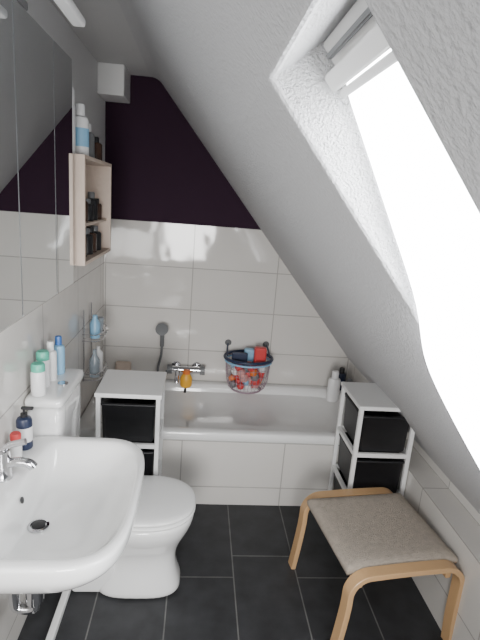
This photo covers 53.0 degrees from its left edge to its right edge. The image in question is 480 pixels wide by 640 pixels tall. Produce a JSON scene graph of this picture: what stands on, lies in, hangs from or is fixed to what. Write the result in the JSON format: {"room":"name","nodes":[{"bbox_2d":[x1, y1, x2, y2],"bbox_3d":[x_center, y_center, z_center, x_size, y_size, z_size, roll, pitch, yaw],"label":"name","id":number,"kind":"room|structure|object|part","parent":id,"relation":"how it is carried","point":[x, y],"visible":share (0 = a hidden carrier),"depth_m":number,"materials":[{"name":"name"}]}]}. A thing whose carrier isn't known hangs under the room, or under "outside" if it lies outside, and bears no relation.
{"room":"bathroom","nodes":[
{"label":"bathroom","id":0,"kind":"room"},
{"bbox_2d":[16,0,84,26],"bbox_3d":[-0.529,-0.827,1.165,0.190,0.051,0.500,3,14,-5],"label":"lamp","id":1,"kind":"object","parent":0,"point":[69,9],"depth_m":1.30,"materials":[{"name":"white plastic"}]},
{"bbox_2d":[0,0,104,639],"bbox_3d":[-0.823,0.147,1.200,0.100,2.610,4.570,3,14,-5],"label":"wall","id":2,"kind":"structure","parent":0,"point":[62,314],"depth_m":2.24,"materials":[{"name":"tile"}]},
{"bbox_2d":[0,0,73,331],"bbox_3d":[-0.684,-0.446,1.422,0.149,0.830,0.870,3,14,-5],"label":"mirror cabinet","id":3,"kind":"object","parent":2,"relation":"attached to","point":[36,155],"visible":1,"depth_m":1.40,"materials":[{"name":"silver metal"}]},
{"bbox_2d":[0,0,21,331],"bbox_3d":[-0.590,-0.371,1.153,0.004,0.824,0.292,3,14,-5],"label":"mirror","id":4,"kind":"object","parent":3,"relation":"attached to","point":[10,201],"depth_m":1.24,"materials":[{"name":"clear glass"}]},
{"bbox_2d":[12,0,56,315],"bbox_3d":[-0.614,-0.450,1.462,0.004,0.824,0.332,3,14,-5],"label":"mirror","id":5,"kind":"object","parent":3,"relation":"attached to","point":[32,47],"depth_m":1.43,"materials":[{"name":"clear glass"}]},
{"bbox_2d":[53,40,73,293],"bbox_3d":[-0.635,-0.521,1.738,0.004,0.824,0.222,3,14,-5],"label":"mirror","id":6,"kind":"object","parent":3,"relation":"attached to","point":[62,63],"depth_m":1.72,"materials":[{"name":"clear glass"}]},
{"bbox_2d":[46,590,70,639],"bbox_3d":[-0.771,1.287,1.978,0.030,0.035,1.100,3,14,-5],"label":"pipe","id":7,"kind":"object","parent":2,"relation":"attached to","point":[59,612],"depth_m":2.04,"materials":[{"name":"white paint"}]},
{"bbox_2d":[0,436,144,614],"bbox_3d":[-0.597,0.787,1.625,0.498,0.495,0.709,3,14,-5],"label":"washbasin","id":8,"kind":"object","parent":2,"relation":"attached to","point":[65,521],"visible":0.94,"depth_m":1.60,"materials":[{"name":"white ceramic"}]},
{"bbox_2d":[9,431,22,457],"bbox_3d":[-0.791,0.444,1.698,0.040,0.100,0.040,3,14,-5],"label":"bottle","id":9,"kind":"object","parent":8,"relation":"on","point":[15,435],"visible":0.75,"depth_m":1.68,"materials":[{"name":"white plastic"}]},
{"bbox_2d":[0,438,37,482],"bbox_3d":[-0.738,0.454,1.581,0.139,0.146,0.058,3,14,-5],"label":"mixer tap","id":10,"kind":"object","parent":8,"relation":"on","point":[6,462],"visible":1,"depth_m":1.57,"materials":[{"name":"silver metal"}]},
{"bbox_3d":[-0.740,0.409,1.569,0.086,0.053,0.022,3,14,-5],"label":"lever","id":11,"kind":"part","parent":10,"relation":"part of","materials":[{"name":"silver metal"}]},
{"bbox_3d":[-0.728,0.474,1.587,0.116,0.045,0.031,3,14,-5],"label":"spout","id":12,"kind":"part","parent":10,"relation":"part of","materials":[{"name":"silver metal"}]},
{"bbox_2d":[16,406,33,450],"bbox_3d":[-0.793,0.394,1.768,0.056,0.163,0.057,16,18,39],"label":"soap dispenser","id":13,"kind":"object","parent":8,"relation":"on","point":[24,424],"visible":0.93,"depth_m":1.75,"materials":[{"name":"blue plastic"}]},
{"bbox_2d":[25,594,43,607],"bbox_3d":[-0.707,0.939,1.656,0.060,0.075,0.060,3,14,-5],"label":"drain pipe","id":14,"kind":"object","parent":8,"relation":"attached to","point":[31,600],"depth_m":1.63,"materials":[{"name":"silver metal"}]},
{"bbox_2d":[73,154,111,265],"bbox_3d":[-0.737,-0.513,2.213,0.179,0.440,0.580,3,14,-5],"label":"wall shelf","id":15,"kind":"object","parent":2,"relation":"attached to","point":[90,174],"visible":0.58,"depth_m":2.14,"materials":[{"name":"brown wood"}]},
{"bbox_2d":[72,87,75,153],"bbox_3d":[-0.684,-0.790,1.908,0.060,0.250,0.060,3,14,-5],"label":"can","id":16,"kind":"object","parent":15,"relation":"on","point":[73,91],"visible":0.18,"depth_m":1.90,"materials":[{"name":"white"}]},
{"bbox_2d":[75,103,88,155],"bbox_3d":[-0.675,-0.799,2.031,0.073,0.210,0.073,3,14,-5],"label":"bottle","id":17,"kind":"object","parent":15,"relation":"on","point":[81,122],"visible":0.62,"depth_m":2.01,"materials":[{"name":"white"}]},
{"bbox_2d":[86,201,87,221],"bbox_3d":[-0.702,-0.499,2.137,0.052,0.120,0.052,3,14,-5],"label":"perfume bottle","id":18,"kind":"object","parent":15,"relation":"on","point":[86,201],"visible":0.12,"depth_m":2.13,"materials":[{"name":"brown glass"}]},
{"bbox_2d":[86,228,92,254],"bbox_3d":[-0.718,-0.366,2.231,0.068,0.120,0.068,3,14,-5],"label":"perfume bottle","id":19,"kind":"object","parent":15,"relation":"on","point":[89,236],"visible":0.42,"depth_m":2.22,"materials":[{"name":"black glass"}]},
{"bbox_2d":[86,198,93,220],"bbox_3d":[-0.709,-0.511,2.226,0.060,0.100,0.060,3,14,-5],"label":"perfume bottle","id":20,"kind":"object","parent":15,"relation":"on","point":[90,206],"visible":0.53,"depth_m":2.21,"materials":[{"name":"black glass"}]},
{"bbox_2d":[89,124,94,157],"bbox_3d":[-0.687,-0.802,2.164,0.064,0.150,0.064,3,14,-5],"label":"bottle","id":21,"kind":"object","parent":15,"relation":"on","point":[91,135],"visible":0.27,"depth_m":2.15,"materials":[{"name":"grey plastic"}]},
{"bbox_2d":[87,226,96,251],"bbox_3d":[-0.725,-0.391,2.328,0.060,0.120,0.060,3,14,-5],"label":"perfume bottle","id":22,"kind":"object","parent":15,"relation":"on","point":[91,228],"visible":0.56,"depth_m":2.32,"materials":[{"name":"brown glass"}]},
{"bbox_2d":[88,192,97,219],"bbox_3d":[-0.715,-0.548,2.309,0.060,0.130,0.060,3,14,-5],"label":"perfume bottle","id":23,"kind":"object","parent":15,"relation":"on","point":[91,195],"visible":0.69,"depth_m":2.29,"materials":[{"name":"black glass"}]},
{"bbox_2d":[91,225,100,249],"bbox_3d":[-0.732,-0.413,2.415,0.068,0.120,0.068,3,14,-5],"label":"perfume bottle","id":24,"kind":"object","parent":15,"relation":"on","point":[96,231],"visible":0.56,"depth_m":2.40,"materials":[{"name":"black glass"}]},
{"bbox_2d":[95,137,101,160],"bbox_3d":[-0.688,-0.812,2.285,0.064,0.110,0.064,3,14,-5],"label":"bottle","id":25,"kind":"object","parent":15,"relation":"on","point":[98,146],"visible":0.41,"depth_m":2.27,"materials":[{"name":"brown glass"}]},
{"bbox_2d":[95,198,101,218],"bbox_3d":[-0.723,-0.558,2.410,0.060,0.100,0.060,3,14,-5],"label":"perfume bottle","id":26,"kind":"object","parent":15,"relation":"on","point":[99,204],"visible":0.37,"depth_m":2.40,"materials":[{"name":"brown glass"}]},
{"bbox_2d":[82,302,108,381],"bbox_3d":[-0.871,0.132,2.917,0.111,0.440,0.266,3,14,-5],"label":"shower caddy","id":27,"kind":"object","parent":2,"relation":"attached to","point":[96,365],"visible":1,"depth_m":2.86,"materials":[{"name":"silver metal"}]},
{"bbox_3d":[-0.915,0.154,2.815,0.008,0.440,0.008,3,14,-5],"label":"rail","id":28,"kind":"part","parent":27,"relation":"part of","materials":[{"name":"silver metal"}]},
{"bbox_3d":[-0.930,0.105,3.009,0.008,0.440,0.008,3,14,-5],"label":"rail","id":29,"kind":"part","parent":27,"relation":"part of","materials":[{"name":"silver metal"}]},
{"bbox_2d":[89,349,99,377],"bbox_3d":[-0.873,0.257,2.886,0.060,0.167,0.060,3,14,-5],"label":"clear bottle","id":30,"kind":"object","parent":27,"relation":"on","point":[94,361],"depth_m":2.87,"materials":[{"name":"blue plastic"}]},
{"bbox_2d":[90,314,99,338],"bbox_3d":[-0.856,0.037,2.842,0.060,0.137,0.060,3,14,-5],"label":"bottle","id":31,"kind":"object","parent":27,"relation":"on","point":[94,324],"depth_m":2.82,"materials":[{"name":"blue"}]},
{"bbox_2d":[96,346,102,370],"bbox_3d":[-0.881,0.237,2.984,0.056,0.157,0.056,3,14,-5],"label":"bottle","id":32,"kind":"object","parent":27,"relation":"on","point":[99,353],"depth_m":2.97,"materials":[{"name":"white plastic"}]},
{"bbox_2d":[98,316,103,332],"bbox_3d":[-0.865,0.032,2.943,0.064,0.097,0.064,3,14,-5],"label":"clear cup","id":33,"kind":"object","parent":27,"relation":"on","point":[101,319],"depth_m":2.93,"materials":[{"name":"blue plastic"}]},
{"bbox_2d":[50,0,150,76],"bbox_3d":[-0.587,-1.059,0.910,0.381,0.100,4.570,3,14,-5],"label":"ceiling","id":34,"kind":"structure","parent":0,"point":[107,35],"depth_m":2.29,"materials":[{"name":"grey paint"}]},
{"bbox_2d":[97,62,130,103],"bbox_3d":[-0.765,-1.439,2.931,0.155,0.170,0.250,3,14,-5],"label":"box","id":35,"kind":"object","parent":34,"relation":"attached to","point":[113,80],"visible":1,"depth_m":2.82,"materials":[{"name":"white paint"}]},
{"bbox_2d":[103,75,349,385],"bbox_3d":[0.126,-0.310,3.471,2.150,2.540,0.100,3,14,-5],"label":"wall","id":36,"kind":"structure","parent":0,"point":[187,255],"depth_m":3.37,"materials":[{"name":"tile"}]},
{"bbox_2d":[155,323,167,376],"bbox_3d":[-0.559,0.226,3.439,0.096,0.431,0.124,3,14,-5],"label":"shower","id":37,"kind":"object","parent":36,"relation":"attached to","point":[161,329],"visible":0.73,"depth_m":3.37,"materials":[{"name":"silver metal"}]},
{"bbox_3d":[-0.554,0.122,3.418,0.029,0.149,0.072,3,14,-5],"label":"handle","id":38,"kind":"part","parent":37,"relation":"part of","materials":[{"name":"grey plastic"}]},
{"bbox_2d":[167,361,204,382],"bbox_3d":[-0.387,0.377,3.441,0.270,0.095,0.220,3,14,-5],"label":"mixer tap","id":39,"kind":"object","parent":36,"relation":"attached to","point":[175,367],"visible":0.99,"depth_m":3.45,"materials":[{"name":"silver metal"}]},
{"bbox_3d":[-0.505,0.352,3.457,0.035,0.068,0.068,3,14,-5],"label":"knob","id":40,"kind":"part","parent":39,"relation":"part of","materials":[{"name":"grey plastic"}]},
{"bbox_3d":[-0.445,0.396,3.401,0.031,0.069,0.142,3,14,-5],"label":"spout","id":41,"kind":"part","parent":39,"relation":"part of","materials":[{"name":"silver metal"}]},
{"bbox_3d":[-0.272,0.365,3.478,0.035,0.068,0.068,3,14,-5],"label":"knob","id":42,"kind":"part","parent":39,"relation":"part of","materials":[{"name":"grey plastic"}]},
{"bbox_2d":[223,339,273,393],"bbox_3d":[0.054,0.342,3.420,0.358,0.332,0.308,3,14,-5],"label":"basket","id":43,"kind":"object","parent":36,"relation":"attached to","point":[248,365],"visible":1,"depth_m":3.36,"materials":[{"name":"multicoloured"}]},
{"bbox_2d":[232,352,247,365],"bbox_3d":[-0.003,0.273,3.372,0.110,0.095,0.030,3,14,-5],"label":"book","id":44,"kind":"object","parent":43,"relation":"on","point":[238,356],"depth_m":3.35,"materials":[{"name":"blue paper"}]},
{"bbox_2d":[244,348,253,361],"bbox_3d":[0.064,0.247,3.427,0.070,0.090,0.060,3,14,-5],"label":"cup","id":45,"kind":"object","parent":43,"relation":"on","point":[250,351],"depth_m":3.40,"materials":[{"name":"blue plastic"}]},
{"bbox_2d":[17,504,442,639],"bbox_3d":[0.143,1.517,1.627,2.250,0.100,4.570,3,14,-5],"label":"floor","id":46,"kind":"structure","parent":0,"point":[238,581],"depth_m":2.24,"materials":[{"name":"tile"}]},
{"bbox_2d":[25,368,195,598],"bbox_3d":[-0.545,0.755,2.180,0.696,1.002,0.382,3,14,-5],"label":"toilet","id":47,"kind":"object","parent":46,"relation":"on","point":[148,567],"visible":0.53,"depth_m":2.15,"materials":[{"name":"white ceramic"}]},
{"bbox_2d":[30,361,45,396],"bbox_3d":[-0.789,0.230,1.882,0.056,0.130,0.056,3,14,-5],"label":"bottle","id":48,"kind":"object","parent":47,"relation":"on","point":[38,373],"visible":1,"depth_m":1.86,"materials":[{"name":"white plastic"}]},
{"bbox_2d":[36,349,49,386],"bbox_3d":[-0.805,0.198,1.966,0.054,0.150,0.054,3,14,-5],"label":"bottle","id":49,"kind":"object","parent":47,"relation":"on","point":[42,355],"visible":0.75,"depth_m":1.95,"materials":[{"name":"white plastic"}]},
{"bbox_2d":[47,340,56,380],"bbox_3d":[-0.800,0.171,2.032,0.050,0.170,0.050,3,14,-5],"label":"lotion bottle","id":50,"kind":"object","parent":47,"relation":"on","point":[50,344],"visible":0.73,"depth_m":2.02,"materials":[{"name":"white plastic"}]},
{"bbox_3d":[-0.778,0.280,2.040,0.154,0.041,0.376,3,14,-5],"label":"cistern lid","id":51,"kind":"part","parent":47,"relation":"part of","materials":[{"name":"white ceramic"}]},
{"bbox_2d":[54,335,64,374],"bbox_3d":[-0.796,0.152,2.110,0.052,0.170,0.052,3,14,-5],"label":"lotion bottle","id":52,"kind":"object","parent":47,"relation":"on","point":[59,347],"visible":0.87,"depth_m":2.09,"materials":[{"name":"blue plastic"}]},
{"bbox_3d":[-0.457,1.050,2.263,0.468,0.405,0.374,3,14,-5],"label":"bowl","id":53,"kind":"part","parent":47,"relation":"part of","materials":[{"name":"white ceramic"}]},
{"bbox_3d":[-0.441,0.843,2.211,0.476,0.018,0.384,3,14,-5],"label":"seat","id":54,"kind":"part","parent":47,"relation":"part of","materials":[{"name":"white plastic"}]},
{"bbox_3d":[-0.439,0.818,2.204,0.474,0.029,0.382,3,14,-5],"label":"lid","id":55,"kind":"part","parent":47,"relation":"part of","materials":[{"name":"white plastic"}]},
{"bbox_2d":[94,369,166,475],"bbox_3d":[-0.587,0.729,2.596,0.324,0.845,0.335,3,14,-5],"label":"drawer unit","id":56,"kind":"object","parent":46,"relation":"on","point":[132,402],"visible":0.59,"depth_m":2.41,"materials":[{"name":"white paint"}]},
{"bbox_3d":[-0.720,0.767,2.440,0.022,0.825,0.022,3,14,-5],"label":"post","id":57,"kind":"part","parent":56,"relation":"part of","materials":[{"name":"white paint"}]},
{"bbox_3d":[-0.567,0.477,2.534,0.284,0.209,0.317,3,14,-5],"label":"drawer","id":58,"kind":"part","parent":56,"relation":"part of","materials":[{"name":"black plastic"}]},
{"bbox_3d":[-0.587,0.726,2.596,0.284,0.209,0.317,3,14,-5],"label":"drawer","id":59,"kind":"part","parent":56,"relation":"part of","materials":[{"name":"black plastic"}]},
{"bbox_3d":[-0.565,0.629,2.416,0.268,0.023,0.016,3,14,-5],"label":"rail","id":60,"kind":"part","parent":56,"relation":"part of","materials":[{"name":"white paint"}]},
{"bbox_3d":[-0.432,0.783,2.466,0.022,0.825,0.022,3,14,-5],"label":"post","id":61,"kind":"part","parent":56,"relation":"part of","materials":[{"name":"white paint"}]},
{"bbox_3d":[-0.452,0.848,2.638,0.018,0.023,0.281,3,14,-5],"label":"rail","id":62,"kind":"part","parent":56,"relation":"part of","materials":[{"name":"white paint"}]},
{"bbox_3d":[-0.432,0.599,2.576,0.018,0.023,0.281,3,14,-5],"label":"rail","id":63,"kind":"part","parent":56,"relation":"part of","materials":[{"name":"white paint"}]},
{"bbox_3d":[-0.455,0.709,2.759,0.022,0.825,0.022,3,14,-5],"label":"post","id":64,"kind":"part","parent":56,"relation":"part of","materials":[{"name":"white paint"}]},
{"bbox_2d":[80,379,346,505],"bbox_3d":[-0.081,0.791,3.257,1.818,0.482,0.823,3,14,-5],"label":"bathtub","id":65,"kind":"object","parent":46,"relation":"on","point":[274,445],"visible":0.51,"depth_m":2.92,"materials":[{"name":"white ceramic"}]},
{"bbox_2d":[115,361,130,369],"bbox_3d":[-0.842,0.362,3.470,0.110,0.130,0.070,3,14,-5],"label":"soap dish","id":66,"kind":"object","parent":65,"relation":"on","point":[119,365],"visible":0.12,"depth_m":3.44,"materials":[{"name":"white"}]},
{"bbox_2d":[180,369,191,387],"bbox_3d":[-0.382,0.413,3.412,0.084,0.130,0.067,3,14,-5],"label":"shampoo bottle","id":67,"kind":"object","parent":65,"relation":"on","point":[186,378],"visible":1,"depth_m":3.39,"materials":[{"name":"orange plastic"}]},
{"bbox_2d":[80,379,346,444],"bbox_3d":[-0.077,0.748,3.246,1.818,0.390,0.823,3,14,-5],"label":"basin","id":68,"kind":"object","parent":65,"relation":"in","point":[206,412],"depth_m":3.16,"materials":[{"name":"white ceramic"}]},
{"bbox_3d":[-0.054,0.912,2.898,1.818,0.425,0.045,3,14,-5],"label":"panel","id":69,"kind":"part","parent":65,"relation":"part of","materials":[{"name":"tile"}]},
{"bbox_2d":[326,370,340,401],"bbox_3d":[0.656,0.461,3.362,0.088,0.220,0.062,3,14,-5],"label":"shampoo bottle","id":70,"kind":"object","parent":65,"relation":"on","point":[333,388],"visible":1,"depth_m":3.34,"materials":[{"name":"white plastic"}]},
{"bbox_2d":[339,367,345,390],"bbox_3d":[0.752,0.438,3.587,0.070,0.170,0.056,3,14,-5],"label":"bottle","id":71,"kind":"object","parent":65,"relation":"on","point":[342,375],"visible":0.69,"depth_m":3.56,"materials":[{"name":"blue"}]},
{"bbox_2d":[328,382,414,495],"bbox_3d":[0.722,0.808,2.713,0.322,0.835,0.345,3,14,-5],"label":"drawer unit","id":72,"kind":"object","parent":46,"relation":"on","point":[369,456],"visible":0.66,"depth_m":2.55,"materials":[{"name":"white paint"}]},
{"bbox_3d":[0.566,0.770,2.854,0.022,0.815,0.022,3,14,-5],"label":"post","id":73,"kind":"part","parent":72,"relation":"part of","materials":[{"name":"white paint"}]},
{"bbox_3d":[0.570,0.909,2.728,0.018,0.023,0.291,3,14,-5],"label":"rail","id":74,"kind":"part","parent":72,"relation":"part of","materials":[{"name":"white paint"}]},
{"bbox_3d":[0.703,1.050,2.774,0.282,0.206,0.327,3,14,-5],"label":"drawer","id":75,"kind":"part","parent":72,"relation":"part of","materials":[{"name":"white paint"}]},
{"bbox_3d":[0.589,0.664,2.667,0.018,0.023,0.291,3,14,-5],"label":"rail","id":76,"kind":"part","parent":72,"relation":"part of","materials":[{"name":"white paint"}]},
{"bbox_3d":[0.589,0.848,2.552,0.022,0.815,0.022,3,14,-5],"label":"post","id":77,"kind":"part","parent":72,"relation":"part of","materials":[{"name":"white paint"}]},
{"bbox_3d":[0.722,0.805,2.713,0.282,0.206,0.327,3,14,-5],"label":"drawer","id":78,"kind":"part","parent":72,"relation":"part of","materials":[{"name":"black plastic"}]},
{"bbox_3d":[0.741,0.559,2.652,0.282,0.206,0.327,3,14,-5],"label":"drawer","id":79,"kind":"part","parent":72,"relation":"part of","materials":[{"name":"black plastic"}]},
{"bbox_3d":[0.744,0.711,2.528,0.266,0.023,0.016,3,14,-5],"label":"rail","id":80,"kind":"part","parent":72,"relation":"part of","materials":[{"name":"white paint"}]},
{"bbox_3d":[0.876,0.864,2.578,0.022,0.815,0.022,3,14,-5],"label":"post","id":81,"kind":"part","parent":72,"relation":"part of","materials":[{"name":"white paint"}]},
{"bbox_2d":[288,487,464,639],"bbox_3d":[0.602,1.129,2.239,0.566,0.426,0.574,1,14,-13],"label":"footstool","id":82,"kind":"object","parent":46,"relation":"on","point":[374,534],"visible":0.99,"depth_m":2.09,"materials":[{"name":"beige fabric"}]},
{"bbox_3d":[0.546,1.070,2.486,0.566,0.414,0.054,1,14,-13],"label":"bent frame","id":83,"kind":"part","parent":82,"relation":"part of","materials":[{"name":"brown wood"}]},
{"bbox_2d":[307,493,457,574],"bbox_3d":[0.626,0.948,2.196,0.512,0.050,0.466,1,14,-13],"label":"cushion","id":84,"kind":"object","parent":82,"relation":"on","point":[364,531],"depth_m":2.13,"materials":[{"name":"beige fabric"}]},
{"bbox_3d":[0.656,1.201,1.995,0.566,0.414,0.054,1,14,-13],"label":"bent frame","id":85,"kind":"part","parent":82,"relation":"part of","materials":[{"name":"brown wood"}]},
{"bbox_3d":[0.820,0.998,2.253,0.024,0.045,0.510,1,14,-13],"label":"rail","id":86,"kind":"part","parent":82,"relation":"part of","materials":[{"name":"brown wood"}]},
{"bbox_2d":[118,0,479,513],"bbox_3d":[0.359,0.011,1.257,1.682,1.994,4.370,3,14,-5],"label":"sloped ceiling","id":87,"kind":"structure","parent":0,"point":[247,76],"depth_m":0.98,"materials":[{"name":"grey paint"}]},
{"bbox_2d":[323,0,376,64],"bbox_3d":[0.197,-0.391,0.590,0.093,0.093,0.411,3,14,-5],"label":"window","id":88,"kind":"structure","parent":87,"relation":"in","point":[360,6],"depth_m":0.67,"materials":[{"name":"white paint"}]},
{"bbox_2d":[326,7,372,59],"bbox_3d":[0.152,-0.374,0.602,0.012,0.012,0.315,3,14,-5],"label":"handle bar","id":89,"kind":"object","parent":88,"relation":"attached to","point":[366,15],"visible":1,"depth_m":0.64,"materials":[{"name":"grey plastic"}]},
{"bbox_2d":[324,24,479,468],"bbox_3d":[0.409,0.110,0.731,0.586,0.941,0.399,3,14,-5],"label":"skylight window","id":90,"kind":"structure","parent":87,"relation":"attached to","point":[434,219],"depth_m":0.70,"materials":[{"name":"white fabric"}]},
{"bbox_2d":[347,361,479,639],"bbox_3d":[1.128,1.186,1.618,0.330,0.695,4.370,3,14,-5],"label":"wall","id":91,"kind":"structure","parent":0,"point":[424,491],"depth_m":2.19,"materials":[{"name":"tile"}]},
{"bbox_2d":[407,434,479,524],"bbox_3d":[1.239,1.125,1.181,0.195,0.080,3.540,3,14,-5],"label":"trim","id":92,"kind":"structure","parent":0,"point":[430,462],"depth_m":2.41,"materials":[{"name":"tile"}]}
]}

